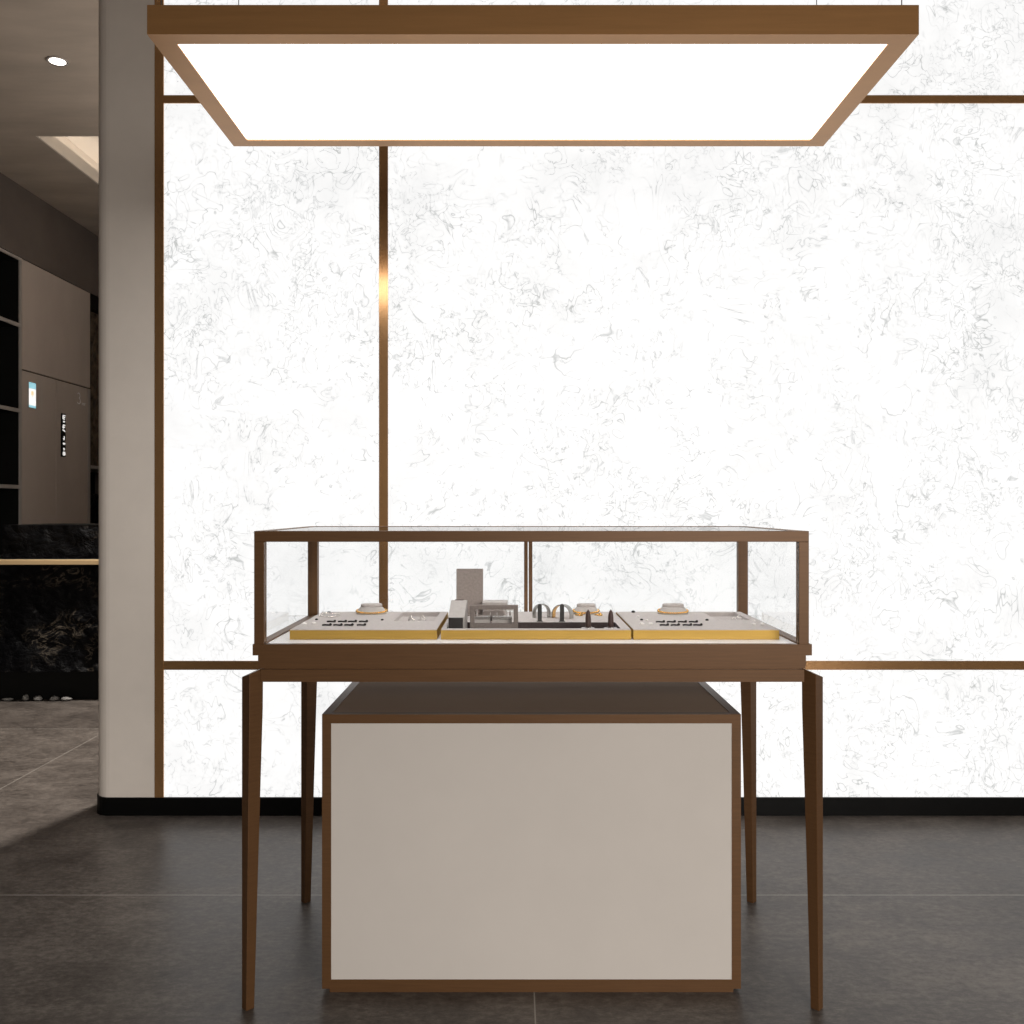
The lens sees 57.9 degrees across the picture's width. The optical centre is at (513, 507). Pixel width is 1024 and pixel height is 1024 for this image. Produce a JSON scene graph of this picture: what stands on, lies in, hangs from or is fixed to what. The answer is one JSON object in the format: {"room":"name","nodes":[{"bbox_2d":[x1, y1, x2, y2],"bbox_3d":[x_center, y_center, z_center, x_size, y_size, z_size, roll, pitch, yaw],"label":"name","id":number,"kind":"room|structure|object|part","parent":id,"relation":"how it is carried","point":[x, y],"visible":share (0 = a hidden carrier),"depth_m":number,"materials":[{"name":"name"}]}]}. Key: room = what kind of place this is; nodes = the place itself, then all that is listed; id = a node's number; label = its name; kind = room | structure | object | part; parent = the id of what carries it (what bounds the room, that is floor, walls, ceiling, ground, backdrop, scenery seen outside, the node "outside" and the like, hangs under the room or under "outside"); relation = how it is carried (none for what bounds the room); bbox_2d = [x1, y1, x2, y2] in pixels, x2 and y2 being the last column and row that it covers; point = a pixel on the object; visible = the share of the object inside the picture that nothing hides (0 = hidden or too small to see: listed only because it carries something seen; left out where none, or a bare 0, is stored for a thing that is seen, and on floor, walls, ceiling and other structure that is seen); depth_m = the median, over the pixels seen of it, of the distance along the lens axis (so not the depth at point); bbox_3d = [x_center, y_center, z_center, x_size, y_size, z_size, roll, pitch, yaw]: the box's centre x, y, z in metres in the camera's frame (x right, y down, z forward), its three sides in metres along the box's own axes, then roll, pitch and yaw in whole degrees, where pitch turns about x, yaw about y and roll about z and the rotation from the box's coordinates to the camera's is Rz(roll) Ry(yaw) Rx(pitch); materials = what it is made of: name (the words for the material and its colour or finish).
{"room":"shop","nodes":[
{"label":"shop","id":0,"kind":"room"},
{"bbox_2d":[0,0,98,236],"bbox_3d":[-0.025,-2.450,2.900,8.050,0.300,12.400,0,0,0],"label":"ceiling","id":1,"kind":"structure","parent":0,"point":[49,114],"depth_m":5.25,"materials":[{"name":"paint"}]},
{"bbox_2d":[45,56,69,66],"bbox_3d":[-2.349,-2.297,4.765,0.112,0.004,0.112,0,0,0],"label":"recessed light","id":2,"kind":"object","parent":1,"relation":"in","point":[53,60],"visible":1,"depth_m":4.76,"materials":[{"name":"white plastic"}]},
{"bbox_2d":[147,0,918,145],"bbox_3d":[0.044,-1.705,2.506,1.809,1.190,0.672,0,0,0],"label":"pendant light","id":3,"kind":"object","parent":1,"relation":"hanging from","point":[266,75],"visible":1,"depth_m":2.36,"materials":[{"name":"brown metal"}]},
{"bbox_2d":[179,44,885,138],"bbox_3d":[0.044,-1.120,2.506,1.701,0.012,0.578,0,0,0],"label":"diffuser","id":4,"kind":"object","parent":3,"relation":"attached to","point":[263,91],"depth_m":2.46,"materials":[{"name":"white plastic"}]},
{"bbox_2d":[0,172,98,296],"bbox_3d":[-3.735,-2.045,6.610,0.430,0.510,4.020,0,0,0],"label":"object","id":5,"kind":"structure","parent":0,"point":[32,229],"depth_m":6.97,"materials":[{"name":"paint"}]},
{"bbox_2d":[95,473,98,493],"bbox_3d":[-3.785,-0.550,2.900,0.530,3.500,12.200,0,0,0],"label":"wall","id":6,"kind":"structure","parent":0,"point":[96,474],"depth_m":8.62,"materials":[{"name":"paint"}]},
{"bbox_2d":[99,0,154,796],"bbox_3d":[-1.524,-0.585,3.783,0.242,3.430,0.334,0,0,0],"label":"wall","id":7,"kind":"structure","parent":0,"point":[126,51],"depth_m":3.62,"materials":[{"name":"paint"}]},
{"bbox_2d":[155,0,163,796],"bbox_3d":[-1.385,-0.585,3.637,0.035,3.430,0.046,0,0,0],"label":"trim","id":8,"kind":"structure","parent":7,"relation":"attached to","point":[159,58],"depth_m":3.61,"materials":[{"name":"gold metal"}]},
{"bbox_2d":[0,699,1023,1023],"bbox_3d":[-0.025,1.250,2.900,8.050,0.100,12.400,0,0,0],"label":"floor","id":9,"kind":"structure","parent":0,"point":[104,919],"depth_m":2.65,"materials":[{"name":"grey tile"}]},
{"bbox_2d":[2,698,13,700],"bbox_3d":[-3.154,1.190,5.766,0.072,0.020,0.048,0,0,0],"label":"pebble","id":10,"kind":"object","parent":9,"relation":"on","point":[4,699],"visible":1,"depth_m":5.75,"materials":[{"name":"grey stone"}]},
{"bbox_2d":[0,248,21,554],"bbox_3d":[-3.734,-0.292,5.612,0.428,2.985,2.020,0,0,0],"label":"shelf unit","id":11,"kind":"object","parent":9,"relation":"on","point":[10,264],"visible":0.71,"depth_m":6.60,"materials":[{"name":"black wood"}]},
{"bbox_3d":[-3.731,-1.302,5.612,0.398,0.024,1.980,0,0,0],"label":"shelf","id":12,"kind":"part","parent":11,"relation":"part of","materials":[{"name":"brown wood"}]},
{"bbox_2d":[22,694,28,700],"bbox_3d":[-3.041,1.180,5.764,0.035,0.039,0.044,0,0,0],"label":"pebble","id":13,"kind":"object","parent":9,"relation":"on","point":[24,697],"visible":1,"depth_m":5.75,"materials":[{"name":"grey stone"}]},
{"bbox_2d":[33,696,42,700],"bbox_3d":[-2.963,1.184,5.765,0.055,0.032,0.045,0,0,0],"label":"pebble","id":14,"kind":"object","parent":9,"relation":"on","point":[36,698],"visible":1,"depth_m":5.75,"materials":[{"name":"grey stone"}]},
{"bbox_2d":[0,523,98,698],"bbox_3d":[-2.325,0.653,6.058,2.350,1.093,0.785,0,0,0],"label":"counter","id":15,"kind":"object","parent":9,"relation":"on","point":[49,573],"depth_m":5.73,"materials":[{"name":"black stone"}]},
{"bbox_2d":[0,554,98,558],"bbox_3d":[-2.325,0.336,6.085,2.350,0.036,0.730,0,0,0],"label":"countertop","id":16,"kind":"structure","parent":15,"relation":"on","point":[1,556],"depth_m":5.83,"materials":[{"name":"black stone"}]},
{"bbox_2d":[50,696,59,700],"bbox_3d":[-2.860,1.185,5.765,0.057,0.029,0.044,0,0,0],"label":"pebble","id":17,"kind":"object","parent":9,"relation":"on","point":[53,698],"visible":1,"depth_m":5.75,"materials":[{"name":"grey stone"}]},
{"bbox_2d":[22,259,89,523],"bbox_3d":[-3.732,-0.292,7.158,0.432,2.985,1.064,0,0,0],"label":"tall cabinet","id":18,"kind":"object","parent":9,"relation":"on","point":[55,312],"visible":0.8,"depth_m":7.11,"materials":[{"name":"wood"}]},
{"bbox_2d":[27,381,35,408],"bbox_3d":[-3.514,-0.821,6.749,0.011,0.189,0.103,0,0,0],"label":"wall screen","id":19,"kind":"object","parent":18,"relation":"attached to","point":[31,387],"visible":1,"depth_m":6.73,"materials":[{"name":"white"}]},
{"bbox_3d":[-3.530,0.067,6.870,0.021,2.106,0.487,0,0,0],"label":"door","id":20,"kind":"part","parent":18,"relation":"part of","materials":[{"name":"brown wood"}]},
{"bbox_3d":[-3.530,-1.389,7.158,0.021,0.786,1.062,0,0,0],"label":"panel","id":21,"kind":"part","parent":18,"relation":"part of","materials":[{"name":"brown wood"}]},
{"bbox_2d":[61,413,65,456],"bbox_3d":[-3.513,-0.569,7.219,0.014,0.338,0.061,0,0,0],"label":"sign","id":22,"kind":"object","parent":18,"relation":"attached to","point":[63,416],"visible":1,"depth_m":7.21,"materials":[{"name":"white"}]},
{"bbox_3d":[-3.530,0.067,7.383,0.021,2.106,0.525,0,0,0],"label":"door","id":23,"kind":"part","parent":18,"relation":"part of","materials":[{"name":"brown wood"}]},
{"bbox_2d":[61,696,71,700],"bbox_3d":[-2.788,1.187,5.766,0.074,0.027,0.044,0,0,0],"label":"pebble","id":24,"kind":"object","parent":9,"relation":"on","point":[66,698],"visible":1,"depth_m":5.75,"materials":[{"name":"white stone"}]},
{"bbox_2d":[87,293,98,522],"bbox_3d":[-3.734,-0.292,8.155,0.428,2.985,0.922,0,0,0],"label":"stone alcove","id":25,"kind":"object","parent":9,"relation":"on","point":[94,300],"visible":0.14,"depth_m":7.88,"materials":[{"name":"black stone"}]},
{"bbox_2d":[91,465,98,472],"bbox_3d":[-3.712,-0.343,8.160,0.373,0.026,0.904,0,0,0],"label":"shelf","id":26,"kind":"object","parent":25,"relation":"attached to","point":[94,468],"depth_m":7.94,"materials":[{"name":"black wood"}]},
{"bbox_2d":[322,682,740,991],"bbox_3d":[0.043,0.855,2.524,1.037,0.690,0.466,0,0,0],"label":"storage cabinet","id":27,"kind":"object","parent":9,"relation":"on","point":[477,836],"visible":0.92,"depth_m":2.29,"materials":[{"name":"beige wood"}]},
{"bbox_3d":[0.043,0.519,2.524,0.992,0.015,0.421,0,0,0],"label":"panel","id":28,"kind":"part","parent":27,"relation":"part of","materials":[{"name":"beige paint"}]},
{"bbox_2d":[242,526,822,1010],"bbox_3d":[0.044,0.627,2.524,1.394,1.145,0.653,0,0,0],"label":"display case","id":29,"kind":"object","parent":9,"relation":"on","point":[280,658],"visible":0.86,"depth_m":2.21,"materials":[{"name":"brown wood"}]},
{"bbox_3d":[-0.627,0.792,2.223,0.036,0.816,0.036,0,0,45],"label":"leg","id":30,"kind":"part","parent":29,"relation":"part of","materials":[{"name":"brown wood"}]},
{"bbox_3d":[-0.610,0.203,2.225,0.024,0.245,0.024,0,0,0],"label":"post","id":31,"kind":"part","parent":29,"relation":"part of","materials":[{"name":"brown wood"}]},
{"bbox_3d":[-0.603,0.324,2.514,0.010,0.003,0.554,0,0,0],"label":"rail","id":32,"kind":"part","parent":29,"relation":"part of","materials":[{"name":"brown metal"}]},
{"bbox_3d":[-0.624,0.792,2.825,0.036,0.816,0.036,0,0,45],"label":"leg","id":33,"kind":"part","parent":29,"relation":"part of","materials":[{"name":"brown wood"}]},
{"bbox_3d":[-0.607,0.203,2.803,0.029,0.245,0.024,0,0,0],"label":"post","id":34,"kind":"part","parent":29,"relation":"part of","materials":[{"name":"brown wood"}]},
{"bbox_2d":[290,612,447,639],"bbox_3d":[-0.375,0.315,2.502,0.366,0.025,0.396,0,0,0],"label":"tray","id":35,"kind":"object","parent":29,"relation":"in","point":[395,625],"visible":0.92,"depth_m":2.34,"materials":[{"name":"gold metal"}]},
{"bbox_2d":[319,612,339,617],"bbox_3d":[-0.517,0.300,2.595,0.060,0.004,0.104,0,0,-17],"label":"bracelet","id":36,"kind":"object","parent":35,"relation":"on","point":[327,612],"visible":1,"depth_m":2.58,"materials":[{"name":"silver metal"}]},
{"bbox_2d":[356,603,386,614],"bbox_3d":[-0.407,0.287,2.645,0.091,0.030,0.059,0,0,0],"label":"stand","id":37,"kind":"object","parent":35,"relation":"on","point":[366,608],"visible":1,"depth_m":2.63,"materials":[{"name":"beige fabric"}]},
{"bbox_3d":[0.043,0.203,2.801,0.025,0.245,0.020,0,0,0],"label":"post","id":38,"kind":"part","parent":29,"relation":"part of","materials":[{"name":"brown metal"}]},
{"bbox_3d":[0.042,0.059,2.514,1.279,0.006,0.554,0,0,0],"label":"glass","id":39,"kind":"part","parent":29,"relation":"part of","materials":[{"name":"clear glass"}]},
{"bbox_3d":[0.042,0.068,2.514,1.327,0.026,0.602,0,0,0],"label":"frame","id":40,"kind":"part","parent":29,"relation":"part of","materials":[{"name":"brown wood"}]},
{"bbox_3d":[0.044,0.339,2.514,1.337,0.027,0.602,0,0,0],"label":"frame","id":41,"kind":"part","parent":29,"relation":"part of","materials":[{"name":"brown metal"}]},
{"bbox_2d":[441,612,630,639],"bbox_3d":[0.055,0.315,2.502,0.474,0.025,0.396,0,0,0],"label":"tray","id":42,"kind":"object","parent":29,"relation":"in","point":[528,628],"visible":0.85,"depth_m":2.30,"materials":[{"name":"gold metal"}]},
{"bbox_2d":[448,599,466,627],"bbox_3d":[-0.144,0.281,2.380,0.041,0.084,0.085,0,0,3],"label":"stand","id":43,"kind":"object","parent":42,"relation":"on","point":[457,617],"visible":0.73,"depth_m":2.36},
{"bbox_2d":[456,569,482,615],"bbox_3d":[-0.124,0.236,2.608,0.080,0.132,0.044,0,0,0],"label":"board","id":44,"kind":"object","parent":42,"relation":"on","point":[469,582],"visible":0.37,"depth_m":2.60,"materials":[{"name":"grey fabric"}]},
{"bbox_2d":[475,615,489,622],"bbox_3d":[-0.083,0.302,2.423,0.040,0.040,0.030,0,0,0],"label":"box","id":45,"kind":"object","parent":42,"relation":"on","point":[478,618],"visible":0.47,"depth_m":2.41,"materials":[{"name":"silver metal"}]},
{"bbox_3d":[-0.083,0.286,2.423,0.040,0.008,0.030,0,0,0],"label":"lid","id":46,"kind":"part","parent":45,"relation":"part of","materials":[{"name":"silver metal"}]},
{"bbox_2d":[470,605,517,627],"bbox_3d":[-0.051,0.285,2.385,0.123,0.074,0.040,0,0,0],"label":"stand","id":47,"kind":"object","parent":42,"relation":"on","point":[473,608],"visible":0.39,"depth_m":2.37,"materials":[{"name":"beige fabric"}]},
{"bbox_2d":[482,610,505,620],"bbox_3d":[-0.054,0.286,2.485,0.066,0.032,0.049,0,0,0],"label":"cushion","id":48,"kind":"object","parent":42,"relation":"on","point":[485,612],"visible":0.51,"depth_m":2.46,"materials":[{"name":"grey fabric"}]},
{"bbox_2d":[482,600,507,614],"bbox_3d":[-0.052,0.281,2.583,0.070,0.042,0.072,0,0,0],"label":"box","id":49,"kind":"object","parent":42,"relation":"on","point":[485,602],"visible":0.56,"depth_m":2.55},
{"bbox_3d":[-0.052,0.264,2.583,0.070,0.008,0.072,0,0,0],"label":"lid","id":50,"kind":"part","parent":49,"relation":"part of","materials":[{"name":"white"}]},
{"bbox_2d":[492,615,511,622],"bbox_3d":[-0.031,0.302,2.423,0.052,0.040,0.030,0,0,0],"label":"box","id":51,"kind":"object","parent":42,"relation":"on","point":[495,618],"visible":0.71,"depth_m":2.41,"materials":[{"name":"silver metal"}]},
{"bbox_3d":[-0.031,0.286,2.423,0.052,0.008,0.030,0,0,0],"label":"lid","id":52,"kind":"part","parent":51,"relation":"part of","materials":[{"name":"silver metal"}]},
{"bbox_2d":[537,604,542,621],"bbox_3d":[0.068,0.279,2.466,0.016,0.046,0.013,0,0,0],"label":"post","id":53,"kind":"object","parent":42,"relation":"on","point":[539,605],"visible":1,"depth_m":2.46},
{"bbox_3d":[0.068,0.278,2.466,0.011,0.045,0.009,0,0,0],"label":"post","id":54,"kind":"part","parent":53,"relation":"part of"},
{"bbox_2d":[532,604,550,617],"bbox_3d":[0.076,0.283,2.555,0.048,0.038,0.017,0,0,-28],"label":"bracelet","id":55,"kind":"object","parent":42,"relation":"on","point":[536,606],"visible":0.91,"depth_m":2.55,"materials":[{"name":"silver metal"}]},
{"bbox_2d":[559,604,564,621],"bbox_3d":[0.128,0.279,2.466,0.016,0.046,0.013,0,0,0],"label":"post","id":56,"kind":"object","parent":42,"relation":"on","point":[561,605],"visible":1,"depth_m":2.46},
{"bbox_3d":[0.128,0.278,2.466,0.011,0.045,0.009,0,0,0],"label":"post","id":57,"kind":"part","parent":56,"relation":"part of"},
{"bbox_2d":[552,604,572,618],"bbox_3d":[0.133,0.283,2.545,0.057,0.038,0.020,0,0,30],"label":"bracelet","id":58,"kind":"object","parent":42,"relation":"on","point":[568,607],"visible":0.93,"depth_m":2.54,"materials":[{"name":"silver metal"}]},
{"bbox_2d":[573,603,599,614],"bbox_3d":[0.206,0.287,2.645,0.080,0.030,0.052,0,0,0],"label":"stand","id":59,"kind":"object","parent":42,"relation":"on","point":[581,607],"visible":0.9,"depth_m":2.63,"materials":[{"name":"beige fabric"}]},
{"bbox_2d":[581,610,593,627],"bbox_3d":[0.189,0.290,2.352,0.033,0.065,0.026,0,0,0],"label":"cone","id":60,"kind":"object","parent":42,"relation":"on","point":[588,615],"visible":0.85,"depth_m":2.35,"materials":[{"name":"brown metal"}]},
{"bbox_2d":[604,610,616,627],"bbox_3d":[0.246,0.290,2.352,0.033,0.065,0.026,0,0,0],"label":"cone","id":61,"kind":"object","parent":42,"relation":"on","point":[610,615],"visible":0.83,"depth_m":2.35,"materials":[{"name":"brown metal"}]},
{"bbox_2d":[616,612,778,639],"bbox_3d":[0.478,0.315,2.502,0.363,0.025,0.396,0,0,0],"label":"tray","id":62,"kind":"object","parent":29,"relation":"in","point":[720,625],"visible":0.85,"depth_m":2.34,"materials":[{"name":"gold metal"}]},
{"bbox_2d":[657,603,688,614],"bbox_3d":[0.454,0.287,2.645,0.091,0.030,0.059,0,0,0],"label":"stand","id":63,"kind":"object","parent":62,"relation":"on","point":[667,608],"visible":1,"depth_m":2.63,"materials":[{"name":"beige fabric"}]},
{"bbox_3d":[0.691,0.203,2.803,0.029,0.245,0.024,0,0,0],"label":"post","id":64,"kind":"part","parent":29,"relation":"part of","materials":[{"name":"brown wood"}]},
{"bbox_3d":[0.714,0.792,2.825,0.036,0.816,0.036,0,0,45],"label":"leg","id":65,"kind":"part","parent":29,"relation":"part of","materials":[{"name":"brown wood"}]},
{"bbox_3d":[0.686,0.324,2.514,0.010,0.003,0.554,0,0,0],"label":"rail","id":66,"kind":"part","parent":29,"relation":"part of","materials":[{"name":"brown metal"}]},
{"bbox_3d":[0.693,0.203,2.225,0.024,0.245,0.024,0,0,0],"label":"post","id":67,"kind":"part","parent":29,"relation":"part of","materials":[{"name":"brown wood"}]},
{"bbox_3d":[0.716,0.792,2.223,0.036,0.816,0.036,0,0,45],"label":"leg","id":68,"kind":"part","parent":29,"relation":"part of","materials":[{"name":"brown wood"}]},
{"bbox_2d":[164,0,1023,796],"bbox_3d":[1.248,-0.585,3.785,5.303,3.430,0.330,0,0,0],"label":"wall","id":69,"kind":"structure","parent":0,"point":[826,341],"depth_m":3.62,"materials":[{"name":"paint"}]},
{"bbox_2d":[164,95,200,103],"bbox_3d":[-0.948,-1.597,3.638,0.841,0.031,0.045,0,0,0],"label":"trim","id":70,"kind":"structure","parent":69,"relation":"attached to","point":[168,99],"depth_m":3.62,"materials":[{"name":"gold metal"}]},
{"bbox_2d":[164,661,260,669],"bbox_3d":[-0.948,0.615,3.638,0.841,0.035,0.045,0,0,0],"label":"trim","id":71,"kind":"structure","parent":69,"relation":"attached to","point":[168,665],"depth_m":3.62,"materials":[{"name":"gold metal"}]},
{"bbox_3d":[-0.948,0.881,3.640,0.841,0.498,0.040,0,0,0],"label":"marble panel","id":72,"kind":"part","parent":69,"relation":"part of","materials":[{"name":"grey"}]},
{"bbox_3d":[-0.948,-1.956,3.640,0.841,0.688,0.040,0,0,0],"label":"marble panel","id":73,"kind":"part","parent":69,"relation":"part of","materials":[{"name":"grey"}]},
{"bbox_3d":[-0.948,-0.492,3.640,0.841,2.178,0.040,0,0,0],"label":"marble panel","id":74,"kind":"part","parent":69,"relation":"part of","materials":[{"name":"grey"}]},
{"bbox_2d":[379,0,387,611],"bbox_3d":[-0.509,-0.585,3.637,0.035,3.430,0.046,0,0,0],"label":"trim","id":75,"kind":"structure","parent":69,"relation":"attached to","point":[383,150],"depth_m":3.61,"materials":[{"name":"gold metal"}]},
{"bbox_2d":[97,793,1023,815],"bbox_3d":[1.125,1.165,3.783,5.550,0.070,0.345,0,0,0],"label":"baseboard","id":76,"kind":"structure","parent":69,"relation":"attached to","point":[106,806],"depth_m":3.61,"materials":[{"name":"black"}]},
{"bbox_3d":[1.054,-1.956,3.640,3.092,0.688,0.040,0,0,0],"label":"marble panel","id":77,"kind":"part","parent":69,"relation":"part of","materials":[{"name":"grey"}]},
{"bbox_3d":[1.054,-0.492,3.640,3.092,2.178,0.040,0,0,0],"label":"marble panel","id":78,"kind":"part","parent":69,"relation":"part of","materials":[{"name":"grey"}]},
{"bbox_3d":[1.054,0.881,3.640,3.092,0.498,0.040,0,0,0],"label":"marble panel","id":79,"kind":"part","parent":69,"relation":"part of","materials":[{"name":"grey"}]},
{"bbox_2d":[803,661,1023,669],"bbox_3d":[1.054,0.615,3.638,3.092,0.035,0.045,0,0,0],"label":"trim","id":80,"kind":"structure","parent":69,"relation":"attached to","point":[810,665],"depth_m":3.62,"materials":[{"name":"gold metal"}]},
{"bbox_2d":[860,95,1023,103],"bbox_3d":[1.054,-1.597,3.638,3.092,0.031,0.045,0,0,0],"label":"trim","id":81,"kind":"structure","parent":69,"relation":"attached to","point":[869,99],"depth_m":3.62,"materials":[{"name":"gold metal"}]}
]}

